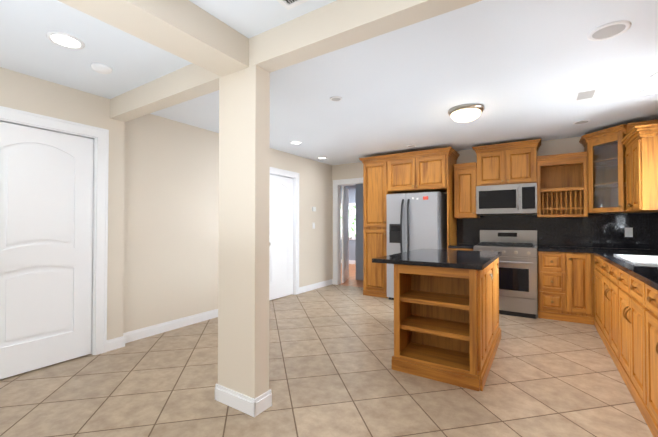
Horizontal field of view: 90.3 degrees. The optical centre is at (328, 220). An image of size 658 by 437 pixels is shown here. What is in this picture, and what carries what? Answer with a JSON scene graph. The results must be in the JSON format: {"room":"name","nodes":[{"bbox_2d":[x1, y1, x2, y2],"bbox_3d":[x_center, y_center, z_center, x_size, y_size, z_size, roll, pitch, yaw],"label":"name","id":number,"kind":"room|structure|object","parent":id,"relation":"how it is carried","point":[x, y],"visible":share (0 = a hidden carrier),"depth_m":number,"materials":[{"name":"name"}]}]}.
{"room":"kitchen","nodes":[
{"label":"kitchen","id":0,"kind":"room"},
{"bbox_2d":[0,67,331,339],"bbox_3d":[-2.097,0.045,3.404,0.250,2.420,8.090,-1,-1,33],"label":"wall","id":1,"kind":"structure","parent":0,"point":[163,208],"depth_m":3.68,"materials":[{"name":"beige paint"}]},
{"bbox_2d":[0,121,93,378],"bbox_3d":[-2.401,0.235,2.723,0.105,1.996,0.770,-1,-1,33],"label":"door","id":2,"kind":"structure","parent":1,"relation":"in","point":[46,208],"depth_m":2.76,"materials":[{"name":"white wood"}]},
{"bbox_2d":[0,106,108,354],"bbox_3d":[-2.431,0.188,2.743,0.144,2.115,0.980,-1,-1,33],"label":"door frame","id":3,"kind":"structure","parent":1,"relation":"attached to","point":[99,136],"depth_m":3.06,"materials":[{"name":"white wood"}]},
{"bbox_2d":[269,174,292,300],"bbox_3d":[-0.797,0.273,5.371,0.105,1.996,0.700,-1,-1,33],"label":"door","id":4,"kind":"structure","parent":1,"relation":"in","point":[281,239],"depth_m":5.41,"materials":[{"name":"white wood"}]},
{"bbox_2d":[270,167,298,294],"bbox_3d":[-0.827,0.226,5.391,0.144,2.115,0.910,-1,-1,33],"label":"door frame","id":5,"kind":"structure","parent":1,"relation":"attached to","point":[294,176],"depth_m":5.67,"materials":[{"name":"white wood"}]},
{"bbox_2d":[312,207,315,228],"bbox_3d":[-0.281,-0.046,6.131,0.022,0.410,0.100,-1,-1,33],"label":"switch plates","id":6,"kind":"object","parent":1,"relation":"attached to","point":[313,224],"visible":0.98,"depth_m":6.12,"materials":[{"name":"white plastic"}]},
{"bbox_2d":[342,186,351,282],"bbox_3d":[0.356,0.297,7.076,0.285,1.998,0.687,-1,-1,33],"label":"hall door","id":7,"kind":"structure","parent":1,"relation":"in","point":[345,234],"depth_m":6.98,"materials":[{"name":"white wood"}]},
{"bbox_2d":[0,263,652,436],"bbox_3d":[-0.304,1.325,4.078,7.590,0.120,11.500,-1,-1,33],"label":"floor","id":8,"kind":"structure","parent":0,"point":[332,373],"depth_m":2.41,"materials":[{"name":"tile"}]},
{"bbox_2d":[117,279,332,346],"bbox_3d":[-1.014,1.225,4.971,0.030,0.105,4.014,-1,-1,33],"label":"baseboard","id":9,"kind":"structure","parent":8,"relation":"on","point":[126,337],"depth_m":3.78,"materials":[{"name":"white wood"}]},
{"bbox_2d":[218,65,269,398],"bbox_3d":[-0.584,0.120,2.238,0.355,2.235,0.131,-1,-1,33],"label":"column","id":10,"kind":"structure","parent":8,"relation":"on","point":[243,238],"depth_m":2.16,"materials":[{"name":"beige paint"}]},
{"bbox_2d":[215,384,271,416],"bbox_3d":[-0.584,1.185,2.223,0.383,0.105,0.159,-1,-1,33],"label":"baseboard","id":11,"kind":"structure","parent":10,"relation":"attached to","point":[253,407],"depth_m":2.14,"materials":[{"name":"white wood"}]},
{"bbox_2d":[363,159,390,297],"bbox_3d":[0.933,0.143,5.761,0.450,2.294,0.598,-1,-1,33],"label":"tall cabinet","id":12,"kind":"object","parent":8,"relation":"on","point":[375,191],"depth_m":5.51,"materials":[{"name":"brown wood"}]},
{"bbox_2d":[386,192,446,299],"bbox_3d":[1.431,0.430,5.307,0.805,1.705,0.755,-1,-1,33],"label":"refrigerator","id":13,"kind":"object","parent":8,"relation":"on","point":[415,221],"visible":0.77,"depth_m":5.05,"materials":[{"name":"grey metal"}]},
{"bbox_2d":[392,253,501,390],"bbox_3d":[1.181,0.811,3.122,0.692,0.880,1.360,-1,-1,33],"label":"kitchen island","id":14,"kind":"object","parent":8,"relation":"on","point":[447,330],"depth_m":2.72,"materials":[{"name":"brown wood"}]},
{"bbox_2d":[372,249,499,268],"bbox_3d":[1.116,0.364,3.175,0.870,0.056,1.400,-1,-1,33],"label":"island countertop","id":15,"kind":"structure","parent":14,"relation":"on","point":[438,258],"depth_m":2.82,"materials":[{"name":"black stone"}]},
{"bbox_2d":[449,248,472,250],"bbox_3d":[2.081,0.846,5.008,0.351,0.864,0.598,-1,-1,33],"label":"base cabinet","id":16,"kind":"object","parent":8,"relation":"on","point":[470,249],"depth_m":4.75,"materials":[{"name":"brown wood"}]},
{"bbox_2d":[448,244,477,247],"bbox_3d":[2.077,0.396,5.008,0.351,0.035,0.613,-1,-1,33],"label":"countertop","id":17,"kind":"structure","parent":16,"relation":"on","point":[454,245],"depth_m":4.86,"materials":[{"name":"black stone"}]},
{"bbox_2d":[473,230,537,318],"bbox_3d":[2.502,0.710,4.634,0.752,1.125,0.716,-1,-1,33],"label":"range","id":18,"kind":"object","parent":8,"relation":"on","point":[518,280],"visible":0.85,"depth_m":4.34,"materials":[{"name":"grey metal"}]},
{"bbox_2d":[538,252,594,324],"bbox_3d":[3.113,0.836,4.341,0.578,0.864,0.598,-1,-1,33],"label":"base cabinet","id":19,"kind":"object","parent":8,"relation":"on","point":[566,288],"depth_m":4.09,"materials":[{"name":"brown wood"}]},
{"bbox_2d":[538,246,655,251],"bbox_3d":[3.371,0.383,4.173,1.201,0.035,0.613,-1,-1,33],"label":"countertop","id":20,"kind":"structure","parent":19,"relation":"on","point":[540,248],"depth_m":4.07,"materials":[{"name":"black stone"}]},
{"bbox_2d":[592,254,614,345],"bbox_3d":[3.193,0.822,3.377,0.643,0.864,0.562,-1,-1,33],"label":"base cabinet","id":21,"kind":"object","parent":8,"relation":"on","point":[604,271],"depth_m":3.28,"materials":[{"name":"brown wood"}]},
{"bbox_2d":[611,278,614,349],"bbox_3d":[2.845,0.915,2.764,0.563,0.660,0.900,-1,-1,33],"label":"base cabinet","id":22,"kind":"object","parent":8,"relation":"on","point":[612,279],"depth_m":2.85,"materials":[{"name":"brown wood"}]},
{"bbox_2d":[615,270,638,408],"bbox_3d":[2.361,0.804,2.090,0.643,0.864,0.855,-1,-1,33],"label":"base cabinet","id":23,"kind":"object","parent":8,"relation":"on","point":[626,307],"depth_m":2.36,"materials":[{"name":"brown wood"}]},
{"bbox_2d":[591,250,657,289],"bbox_3d":[2.128,0.348,1.749,0.658,0.035,4.804,-1,-1,33],"label":"countertop","id":24,"kind":"structure","parent":23,"relation":"on","point":[648,275],"depth_m":2.40,"materials":[{"name":"black stone"}]},
{"bbox_2d":[615,254,657,265],"bbox_3d":[2.827,0.439,2.782,0.500,0.210,0.870,-1,-1,33],"label":"sink","id":25,"kind":"object","parent":24,"relation":"in","point":[643,259],"depth_m":3.08,"materials":[{"name":"white ceramic"}]},
{"bbox_2d":[639,282,657,436],"bbox_3d":[1.949,0.794,1.451,0.643,0.864,0.934,-1,-1,33],"label":"base cabinet","id":26,"kind":"object","parent":8,"relation":"on","point":[648,298],"depth_m":1.91,"materials":[{"name":"brown wood"}]},
{"bbox_2d":[0,0,657,185],"bbox_3d":[-0.304,-1.205,4.115,7.590,0.100,11.500,-1,-1,33],"label":"ceiling","id":27,"kind":"structure","parent":0,"point":[522,70],"depth_m":2.59,"materials":[{"name":"white paint"}]},
{"bbox_2d":[46,31,84,48],"bbox_3d":[-1.731,-1.179,2.155,0.200,0.010,0.200,-1,-1,33],"label":"recessed light","id":28,"kind":"object","parent":27,"relation":"in","point":[65,40],"visible":1,"depth_m":2.15,"materials":[{"name":"white"}]},
{"bbox_2d":[91,63,111,73],"bbox_3d":[-1.752,-1.160,2.526,0.136,0.036,0.136,-1,-1,33],"label":"smoke detector","id":29,"kind":"object","parent":27,"relation":"attached to","point":[101,68],"visible":1,"depth_m":2.49,"materials":[{"name":"white plastic"}]},
{"bbox_2d":[58,0,248,76],"bbox_3d":[-1.780,-1.113,0.674,0.525,0.185,3.820,-1,-1,33],"label":"beam","id":30,"kind":"structure","parent":27,"relation":"attached to","point":[190,31],"depth_m":1.79,"materials":[{"name":"beige paint"}]},
{"bbox_2d":[276,0,308,9],"bbox_3d":[-0.138,-1.186,1.662,0.350,0.009,0.200,-1,-1,33],"label":"ceiling vent","id":31,"kind":"object","parent":27,"relation":"in","point":[288,4],"visible":1,"depth_m":1.78,"materials":[{"name":"white metal"}]},
{"bbox_2d":[290,141,301,143],"bbox_3d":[-0.487,-1.140,4.816,0.170,0.010,0.170,-1,-1,33],"label":"recessed light","id":32,"kind":"object","parent":27,"relation":"in","point":[295,142],"visible":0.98,"depth_m":4.81,"materials":[{"name":"white plastic"}]},
{"bbox_2d":[110,0,481,121],"bbox_3d":[-0.125,-1.094,1.958,4.650,0.185,0.135,-1,-1,33],"label":"beam","id":33,"kind":"structure","parent":27,"relation":"attached to","point":[334,26],"depth_m":1.93,"materials":[{"name":"beige paint"}]},
{"bbox_2d":[330,96,341,101],"bbox_3d":[0.067,-1.164,3.149,0.120,0.010,0.120,-1,-1,33],"label":"recessed light","id":34,"kind":"object","parent":27,"relation":"in","point":[335,98],"visible":1,"depth_m":3.13,"materials":[{"name":"white"}]},
{"bbox_2d":[448,103,483,122],"bbox_3d":[1.441,-1.093,3.450,0.356,0.143,0.356,-1,-1,33],"label":"dome ceiling light","id":35,"kind":"object","parent":27,"relation":"attached to","point":[463,113],"visible":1,"depth_m":3.35,"materials":[{"name":"white glass"}]},
{"bbox_2d":[573,120,590,124],"bbox_3d":[2.980,-1.154,3.862,0.170,0.010,0.170,-1,-1,33],"label":"recessed light","id":36,"kind":"object","parent":27,"relation":"in","point":[581,122],"visible":0.98,"depth_m":3.86,"materials":[{"name":"white"}]},
{"bbox_2d":[573,88,598,100],"bbox_3d":[2.391,-1.167,3.052,0.170,0.008,0.260,-1,-1,33],"label":"ceiling vent","id":37,"kind":"object","parent":27,"relation":"in","point":[585,94],"visible":1,"depth_m":3.03,"materials":[{"name":"white metal"}]},
{"bbox_2d":[587,20,630,40],"bbox_3d":[1.749,-1.180,2.050,0.210,0.010,0.210,-1,-1,33],"label":"recessed light","id":38,"kind":"object","parent":27,"relation":"in","point":[608,30],"visible":1,"depth_m":2.04,"materials":[{"name":"white"}]},
{"bbox_2d":[650,72,657,78],"bbox_3d":[2.695,-1.172,2.629,0.170,0.010,0.170,-1,-1,33],"label":"recessed light","id":39,"kind":"object","parent":27,"relation":"in","point":[654,76],"visible":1,"depth_m":2.67,"materials":[{"name":"white"}]},
{"bbox_2d":[341,185,354,263],"bbox_3d":[1.265,0.138,9.830,4.000,2.420,0.165,-1,-1,33],"label":"wall","id":40,"kind":"structure","parent":0,"point":[351,188],"depth_m":10.11,"materials":[{"name":"grey paint"}]},
{"bbox_2d":[341,203,355,239],"bbox_3d":[0.541,0.039,10.232,0.830,1.130,0.080,-1,-1,33],"label":"window","id":41,"kind":"structure","parent":40,"relation":"in","point":[353,205],"depth_m":10.09,"materials":[{"name":"white"}]},
{"bbox_2d":[355,184,362,279],"bbox_3d":[1.028,0.097,6.986,0.990,2.420,0.100,-1,-1,33],"label":"wall","id":42,"kind":"structure","parent":0,"point":[356,245],"depth_m":7.16,"materials":[{"name":"grey paint"}]},
{"bbox_2d":[332,137,611,278],"bbox_3d":[2.149,0.074,5.405,4.890,2.420,0.120,-1,-1,33],"label":"wall","id":43,"kind":"structure","parent":0,"point":[547,147],"depth_m":5.25,"materials":[{"name":"beige paint"}]},
{"bbox_2d":[333,178,362,284],"bbox_3d":[0.509,0.241,6.448,0.930,2.115,0.144,-1,-1,33],"label":"trim","id":44,"kind":"structure","parent":43,"relation":"attached to","point":[337,184],"depth_m":6.62,"materials":[{"name":"white wood"}]},
{"bbox_2d":[387,151,454,193],"bbox_3d":[1.518,-0.740,5.395,0.945,0.539,0.598,-1,-1,33],"label":"upper cabinet","id":45,"kind":"object","parent":43,"relation":"attached to","point":[431,170],"depth_m":5.12,"materials":[{"name":"brown wood"}]},
{"bbox_2d":[453,162,479,217],"bbox_3d":[2.153,-0.446,5.111,0.323,0.830,0.378,-1,-1,33],"label":"upper cabinet","id":46,"kind":"object","parent":43,"relation":"attached to","point":[465,179],"visible":0.9,"depth_m":4.98,"materials":[{"name":"brown wood"}]},
{"bbox_2d":[472,139,540,185],"bbox_3d":[2.608,-0.799,4.819,0.870,0.591,0.383,-1,-1,33],"label":"upper cabinet","id":47,"kind":"object","parent":43,"relation":"attached to","point":[508,163],"visible":0.98,"depth_m":4.67,"materials":[{"name":"brown wood"}]},
{"bbox_2d":[476,183,536,214],"bbox_3d":[2.577,-0.293,4.765,0.752,0.414,0.439,-1,-1,33],"label":"over-the-range microwave","id":48,"kind":"object","parent":47,"relation":"attached to","point":[507,199],"visible":1,"depth_m":4.60,"materials":[{"name":"grey metal"}]},
{"bbox_2d":[537,152,587,217],"bbox_3d":[3.159,-0.455,4.464,0.543,0.830,0.373,-1,-1,33],"label":"upper cabinet","id":49,"kind":"object","parent":43,"relation":"attached to","point":[562,189],"visible":0.98,"depth_m":4.47,"materials":[{"name":"brown wood"}]},
{"bbox_2d":[579,120,657,213],"bbox_3d":[3.549,-0.594,4.011,0.711,0.995,0.713,-1,-1,33],"label":"upper cabinet","id":50,"kind":"object","parent":43,"relation":"attached to","point":[605,149],"visible":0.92,"depth_m":4.11,"materials":[{"name":"brown wood"}]},
{"bbox_3d":[1.944,0.006,0.722,0.150,2.420,7.970,-1,-1,33],"label":"wall","id":51,"kind":"structure","parent":0,"visible":0},
{"bbox_2d":[457,213,648,248],"bbox_3d":[3.048,0.146,4.737,2.280,0.454,0.020,-1,-1,33],"label":"backsplash","id":52,"kind":"structure","parent":51,"relation":"attached to","point":[599,230],"depth_m":4.52,"materials":[{"name":"black stone"}]},
{"bbox_2d":[625,228,632,236],"bbox_3d":[3.847,0.156,4.204,0.075,0.120,0.005,-1,-1,33],"label":"electrical outlet plate","id":53,"kind":"object","parent":52,"relation":"attached to","point":[628,232],"visible":1,"depth_m":4.19,"materials":[{"name":"white plastic"}]},
{"bbox_2d":[621,123,657,211],"bbox_3d":[3.328,-0.506,3.365,0.383,0.820,0.670,-1,-1,33],"label":"upper cabinet","id":54,"kind":"object","parent":51,"relation":"attached to","point":[640,142],"visible":1,"depth_m":3.20,"materials":[{"name":"brown wood"}]},
{"bbox_2d":[649,212,657,250],"bbox_3d":[2.562,0.104,1.838,0.020,0.454,5.418,-1,-1,33],"label":"backsplash","id":55,"kind":"structure","parent":51,"relation":"attached to","point":[653,217],"depth_m":3.95,"materials":[{"name":"black stone"}]},
{"label":"outside","id":56,"kind":"structure","parent":0,"visible":0},
{"bbox_2d":[341,206,354,236],"bbox_3d":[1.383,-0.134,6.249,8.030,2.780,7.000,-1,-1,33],"label":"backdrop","id":57,"kind":"structure","parent":56,"point":[351,229],"depth_m":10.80,"materials":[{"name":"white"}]}
]}

